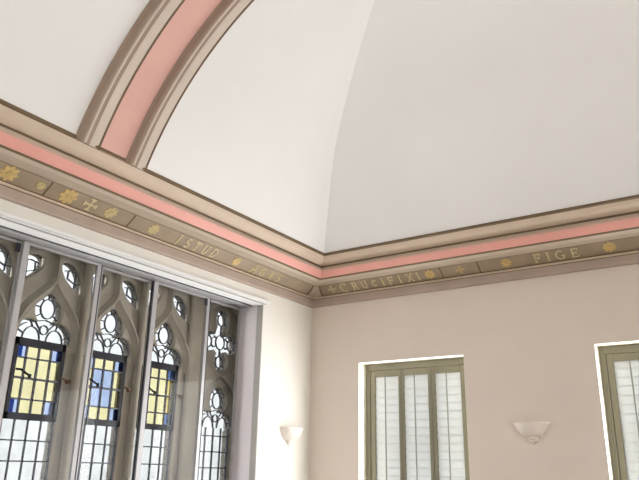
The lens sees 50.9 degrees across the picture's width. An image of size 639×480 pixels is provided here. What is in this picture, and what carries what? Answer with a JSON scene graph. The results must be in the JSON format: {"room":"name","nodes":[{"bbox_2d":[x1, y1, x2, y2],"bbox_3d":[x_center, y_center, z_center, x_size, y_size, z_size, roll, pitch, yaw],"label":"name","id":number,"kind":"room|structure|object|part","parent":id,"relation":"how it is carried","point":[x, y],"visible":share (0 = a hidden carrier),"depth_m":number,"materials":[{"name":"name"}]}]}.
{"room":"house of worship","nodes":[
{"label":"house of worship","id":0,"kind":"room"},
{"bbox_2d":[0,198,311,479],"bbox_3d":[-2.951,0.608,2.244,0.660,3.400,9.300,-11,-22,32],"label":"wall","id":1,"kind":"structure","parent":0,"point":[285,368],"depth_m":5.50,"materials":[{"name":"white paint"}]},
{"bbox_2d":[0,235,22,373],"bbox_3d":[-1.963,1.007,3.486,0.028,2.256,0.565,-11,-22,32],"label":"sliding glass panel","id":2,"kind":"object","parent":1,"relation":"attached to","point":[18,249],"visible":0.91,"depth_m":3.95,"materials":[{"name":"grey metal"}]},
{"bbox_3d":[-1.944,-0.051,3.855,0.020,0.014,0.495,-11,-22,32],"label":"rail","id":3,"kind":"part","parent":2,"relation":"part of","materials":[{"name":"grey metal"}]},
{"bbox_2d":[0,241,102,479],"bbox_3d":[-1.636,1.154,3.898,0.020,2.256,0.582,-11,-22,32],"label":"sliding glass panel","id":4,"kind":"object","parent":1,"relation":"attached to","point":[26,245],"visible":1,"depth_m":4.08,"materials":[{"name":"grey metal"}]},
{"bbox_3d":[-1.617,0.093,4.261,0.020,0.014,0.501,-11,-22,32],"label":"rail","id":5,"kind":"part","parent":4,"relation":"part of","materials":[{"name":"grey metal"}]},
{"bbox_2d":[76,267,151,479],"bbox_3d":[-1.363,1.309,4.337,0.020,2.256,0.514,-11,-22,32],"label":"sliding glass panel","id":6,"kind":"object","parent":1,"relation":"attached to","point":[104,268],"visible":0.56,"depth_m":4.54,"materials":[{"name":"grey metal"}]},
{"bbox_3d":[-1.341,0.250,4.704,0.020,0.014,0.444,-11,-22,32],"label":"rail","id":7,"kind":"part","parent":6,"relation":"part of","materials":[{"name":"grey metal"}]},
{"bbox_2d":[0,234,240,479],"bbox_3d":[-1.659,1.262,4.330,0.161,2.438,3.488,-11,-22,32],"label":"window","id":8,"kind":"structure","parent":1,"relation":"in","point":[38,420],"depth_m":4.67,"materials":[{"name":"grey stone"}]},
{"bbox_2d":[0,289,7,341],"bbox_3d":[-2.035,0.234,4.003,0.048,0.681,0.559,-11,-22,32],"label":"hood","id":9,"kind":"object","parent":8,"relation":"attached to","point":[3,292],"depth_m":4.10,"materials":[{"name":"grey stone"}]},
{"bbox_3d":[-2.098,1.054,3.733,0.004,2.270,0.470,-11,-22,32],"label":"leaded glass","id":10,"kind":"part","parent":8,"relation":"part of","materials":[{"name":"clear glass"}]},
{"bbox_3d":[-1.822,0.816,4.126,0.096,0.059,0.037,9,-20,-21],"label":"handle","id":11,"kind":"part","parent":8,"relation":"part of","materials":[{"name":"black metal"}]},
{"bbox_3d":[-1.793,0.887,4.236,0.004,0.409,0.316,-11,-22,32],"label":"stained glass","id":12,"kind":"part","parent":8,"relation":"part of","materials":[{"name":"yellow glass"}]},
{"bbox_3d":[-1.810,1.198,4.138,0.004,2.270,0.470,-11,-22,32],"label":"leaded glass","id":13,"kind":"part","parent":8,"relation":"part of","materials":[{"name":"clear glass"}]},
{"bbox_2d":[14,253,79,354],"bbox_3d":[-1.748,0.378,4.407,0.048,0.681,0.559,-11,-22,32],"label":"tracery","id":14,"kind":"object","parent":8,"relation":"attached to","point":[48,322],"depth_m":4.41,"materials":[{"name":"grey stone"}]},
{"bbox_3d":[-1.523,1.342,4.541,0.004,2.270,0.470,-11,-22,32],"label":"leaded glass","id":15,"kind":"part","parent":8,"relation":"part of","materials":[{"name":"clear glass"}]},
{"bbox_3d":[-1.506,1.030,4.640,0.004,0.409,0.316,-11,-22,32],"label":"stained glass","id":16,"kind":"part","parent":8,"relation":"part of","materials":[{"name":"blue glass"}]},
{"bbox_2d":[83,270,138,364],"bbox_3d":[-1.460,0.521,4.811,0.048,0.681,0.559,-11,-22,32],"label":"tracery","id":17,"kind":"object","parent":8,"relation":"attached to","point":[116,341],"depth_m":4.83,"materials":[{"name":"grey stone"}]},
{"bbox_3d":[-1.236,1.485,4.945,0.004,2.270,0.470,-11,-22,32],"label":"leaded glass","id":18,"kind":"part","parent":8,"relation":"part of","materials":[{"name":"clear glass"}]},
{"bbox_3d":[-1.218,1.174,5.044,0.004,0.409,0.316,-11,-22,32],"label":"stained glass","id":19,"kind":"part","parent":8,"relation":"part of","materials":[{"name":"yellow glass"}]},
{"bbox_2d":[142,288,189,372],"bbox_3d":[-1.173,0.665,5.215,0.048,0.681,0.559,-11,-22,32],"label":"tracery","id":20,"kind":"object","parent":8,"relation":"attached to","point":[171,340],"depth_m":5.25,"materials":[{"name":"grey stone"}]},
{"bbox_3d":[-0.873,1.667,5.456,0.004,2.270,0.480,-11,-22,32],"label":"leaded glass","id":21,"kind":"part","parent":8,"relation":"part of","materials":[{"name":"clear glass"}]},
{"bbox_2d":[0,210,269,479],"bbox_3d":[-1.427,1.190,4.042,0.286,2.320,3.155,-11,-22,32],"label":"frame","id":22,"kind":"object","parent":1,"relation":"attached to","point":[251,318],"visible":1,"depth_m":5.16,"materials":[{"name":"white wood"}]},
{"bbox_3d":[-1.300,0.086,4.344,0.028,0.030,3.155,-11,-22,32],"label":"head moulding","id":23,"kind":"part","parent":22,"relation":"part of","materials":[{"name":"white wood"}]},
{"bbox_2d":[0,99,323,307],"bbox_3d":[-2.413,-0.836,2.567,0.372,0.369,9.000,-11,-22,32],"label":"crown molding","id":24,"kind":"structure","parent":1,"relation":"attached to","point":[44,169],"depth_m":4.32,"materials":[{"name":"brown paint"}]},
{"bbox_2d":[0,166,19,180],"bbox_3d":[-1.719,-0.369,3.715,0.107,0.068,0.089,15,-23,-35],"label":"flower","id":25,"kind":"object","parent":24,"relation":"on","point":[7,173],"depth_m":3.72,"materials":[{"name":"gold metal"}]},
{"bbox_2d":[35,182,45,189],"bbox_3d":[-1.608,-0.314,3.871,0.052,0.038,0.061,-11,-22,32],"label":"flower","id":26,"kind":"object","parent":24,"relation":"on","point":[38,185],"depth_m":3.87,"materials":[{"name":"gold metal"}]},
{"bbox_2d":[58,189,77,203],"bbox_3d":[-1.504,-0.261,4.018,0.094,0.071,0.113,-4,-20,15],"label":"flower","id":27,"kind":"object","parent":24,"relation":"on","point":[65,196],"depth_m":4.01,"materials":[{"name":"gold metal"}]},
{"bbox_2d":[103,207,117,217],"bbox_3d":[-1.328,-0.174,4.264,0.090,0.057,0.075,15,-23,-35],"label":"flower","id":28,"kind":"object","parent":24,"relation":"on","point":[108,212],"depth_m":4.26,"materials":[{"name":"gold metal"}]},
{"bbox_2d":[147,225,159,233],"bbox_3d":[-1.125,-0.072,4.551,0.072,0.055,0.086,-4,-20,15],"label":"flower","id":29,"kind":"object","parent":24,"relation":"on","point":[151,229],"depth_m":4.55,"materials":[{"name":"gold metal"}]},
{"bbox_2d":[232,258,241,264],"bbox_3d":[-0.645,0.168,5.225,0.082,0.053,0.069,15,-23,-35],"label":"flower","id":30,"kind":"object","parent":24,"relation":"on","point":[235,261],"depth_m":5.22,"materials":[{"name":"gold metal"}]},
{"bbox_2d":[132,281,210,479],"bbox_3d":[-1.050,1.445,4.715,0.028,2.256,0.606,-11,-22,32],"label":"sliding glass panel","id":31,"kind":"object","parent":1,"relation":"attached to","point":[155,285],"visible":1,"depth_m":4.80,"materials":[{"name":"grey metal"}]},
{"bbox_3d":[-1.032,0.386,5.084,0.020,0.014,0.515,-11,-22,32],"label":"rail","id":32,"kind":"part","parent":31,"relation":"part of","materials":[{"name":"grey metal"}]},
{"bbox_2d":[191,300,240,479],"bbox_3d":[-0.805,1.588,5.121,0.020,2.256,0.418,-11,-22,32],"label":"sliding glass panel","id":33,"kind":"object","parent":1,"relation":"attached to","point":[212,301],"visible":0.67,"depth_m":5.36,"materials":[{"name":"grey metal"}]},
{"bbox_3d":[-0.778,0.532,5.495,0.020,0.014,0.366,-11,-22,32],"label":"rail","id":34,"kind":"part","parent":33,"relation":"part of","materials":[{"name":"grey metal"}]},
{"bbox_2d":[280,427,302,445],"bbox_3d":[-0.206,1.612,5.495,0.109,0.142,0.256,-11,-22,32],"label":"wall sconce","id":35,"kind":"object","parent":1,"relation":"attached to","point":[290,434],"visible":1,"depth_m":5.46,"materials":[{"name":"beige paint"}]},
{"bbox_2d":[0,0,638,252],"bbox_3d":[-0.170,-2.027,1.395,5.008,1.230,8.268,-11,-22,32],"label":"ceiling","id":36,"kind":"structure","parent":0,"point":[328,125],"depth_m":4.54,"materials":[{"name":"white paint"}]},
{"bbox_2d":[75,0,253,171],"bbox_3d":[0.863,-1.510,2.847,5.079,1.292,0.525,-11,-22,32],"label":"rib","id":37,"kind":"object","parent":36,"relation":"attached to","point":[131,107],"visible":1,"depth_m":3.96,"materials":[{"name":"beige paint"}]},
{"bbox_2d":[309,264,638,479],"bbox_3d":[2.141,1.467,4.476,6.940,3.400,0.340,-11,-22,32],"label":"wall","id":38,"kind":"structure","parent":0,"point":[527,345],"depth_m":4.98,"materials":[{"name":"beige paint"}]},
{"bbox_2d":[358,354,469,479],"bbox_3d":[0.784,1.778,5.285,0.987,1.647,0.330,-11,-22,32],"label":"window","id":39,"kind":"structure","parent":38,"relation":"in","point":[364,368],"depth_m":5.57,"materials":[{"name":"beige paint"}]},
{"bbox_2d":[371,369,402,479],"bbox_3d":[0.545,1.818,5.429,0.288,1.512,0.060,-11,-22,32],"label":"window shutter","id":40,"kind":"object","parent":39,"relation":"attached to","point":[386,395],"visible":1,"depth_m":5.53,"materials":[{"name":"green paint"}]},
{"bbox_3d":[0.539,1.785,5.414,0.009,1.348,0.010,-11,-22,32],"label":"tilt rod","id":41,"kind":"part","parent":40,"relation":"part of","materials":[{"name":"grey wood"}]},
{"bbox_2d":[401,367,434,479],"bbox_3d":[0.779,1.771,5.280,0.272,1.512,0.060,-11,-22,32],"label":"window shutter","id":42,"kind":"object","parent":39,"relation":"attached to","point":[416,383],"visible":1,"depth_m":5.39,"materials":[{"name":"green paint"}]},
{"bbox_3d":[0.763,1.740,5.271,0.009,1.348,0.010,-11,-22,32],"label":"tilt rod","id":43,"kind":"part","parent":42,"relation":"part of","materials":[{"name":"grey wood"}]},
{"bbox_2d":[431,365,469,479],"bbox_3d":[1.013,1.724,5.130,0.288,1.512,0.060,-11,-22,32],"label":"window shutter","id":44,"kind":"object","parent":39,"relation":"attached to","point":[451,456],"visible":0.96,"depth_m":5.24,"materials":[{"name":"green paint"}]},
{"bbox_3d":[0.996,1.694,5.122,0.009,1.348,0.010,-11,-22,32],"label":"tilt rod","id":45,"kind":"part","parent":44,"relation":"part of","materials":[{"name":"grey wood"}]},
{"bbox_2d":[307,194,638,307],"bbox_3d":[2.218,-0.082,4.517,5.740,0.369,0.372,-11,-22,32],"label":"crown molding","id":46,"kind":"structure","parent":38,"relation":"attached to","point":[603,234],"depth_m":5.10,"materials":[{"name":"brown paint"}]},
{"bbox_2d":[425,270,434,278],"bbox_3d":[0.899,0.280,5.469,0.075,0.057,0.090,15,-23,-35],"label":"flower","id":47,"kind":"object","parent":46,"relation":"on","point":[429,274],"depth_m":5.47,"materials":[{"name":"gold metal"}]},
{"bbox_2d":[501,258,511,266],"bbox_3d":[1.428,0.174,5.130,0.082,0.053,0.069,-4,-20,15],"label":"flower","id":48,"kind":"object","parent":46,"relation":"on","point":[505,262],"depth_m":5.13,"materials":[{"name":"gold metal"}]},
{"bbox_2d":[603,242,615,251],"bbox_3d":[2.046,0.050,4.735,0.090,0.057,0.075,-4,-20,15],"label":"flower","id":49,"kind":"object","parent":46,"relation":"on","point":[607,246],"depth_m":4.73,"materials":[{"name":"gold metal"}]},
{"bbox_2d":[513,422,549,443],"bbox_3d":[1.477,1.351,4.702,0.256,0.142,0.109,-11,-22,32],"label":"wall sconce","id":50,"kind":"object","parent":38,"relation":"attached to","point":[532,431],"visible":1,"depth_m":4.69,"materials":[{"name":"beige paint"}]},
{"bbox_3d":[1.478,1.331,4.709,0.256,0.100,0.109,-11,-22,32],"label":"lamp shade","id":51,"kind":"part","parent":50,"relation":"part of","materials":[{"name":"beige paint"}]},
{"bbox_2d":[594,340,638,479],"bbox_3d":[2.368,1.461,4.272,0.987,1.647,0.330,-11,-22,32],"label":"window","id":52,"kind":"structure","parent":38,"relation":"in","point":[601,350],"depth_m":4.63,"materials":[{"name":"beige paint"}]},
{"bbox_2d":[606,352,638,479],"bbox_3d":[2.129,1.501,4.416,0.288,1.512,0.060,-11,-22,32],"label":"window shutter","id":53,"kind":"object","parent":52,"relation":"attached to","point":[623,369],"visible":1,"depth_m":4.58,"materials":[{"name":"green paint"}]},
{"bbox_3d":[2.123,1.468,4.401,0.009,1.348,0.010,-11,-22,32],"label":"tilt rod","id":54,"kind":"part","parent":53,"relation":"part of","materials":[{"name":"grey wood"}]}
]}

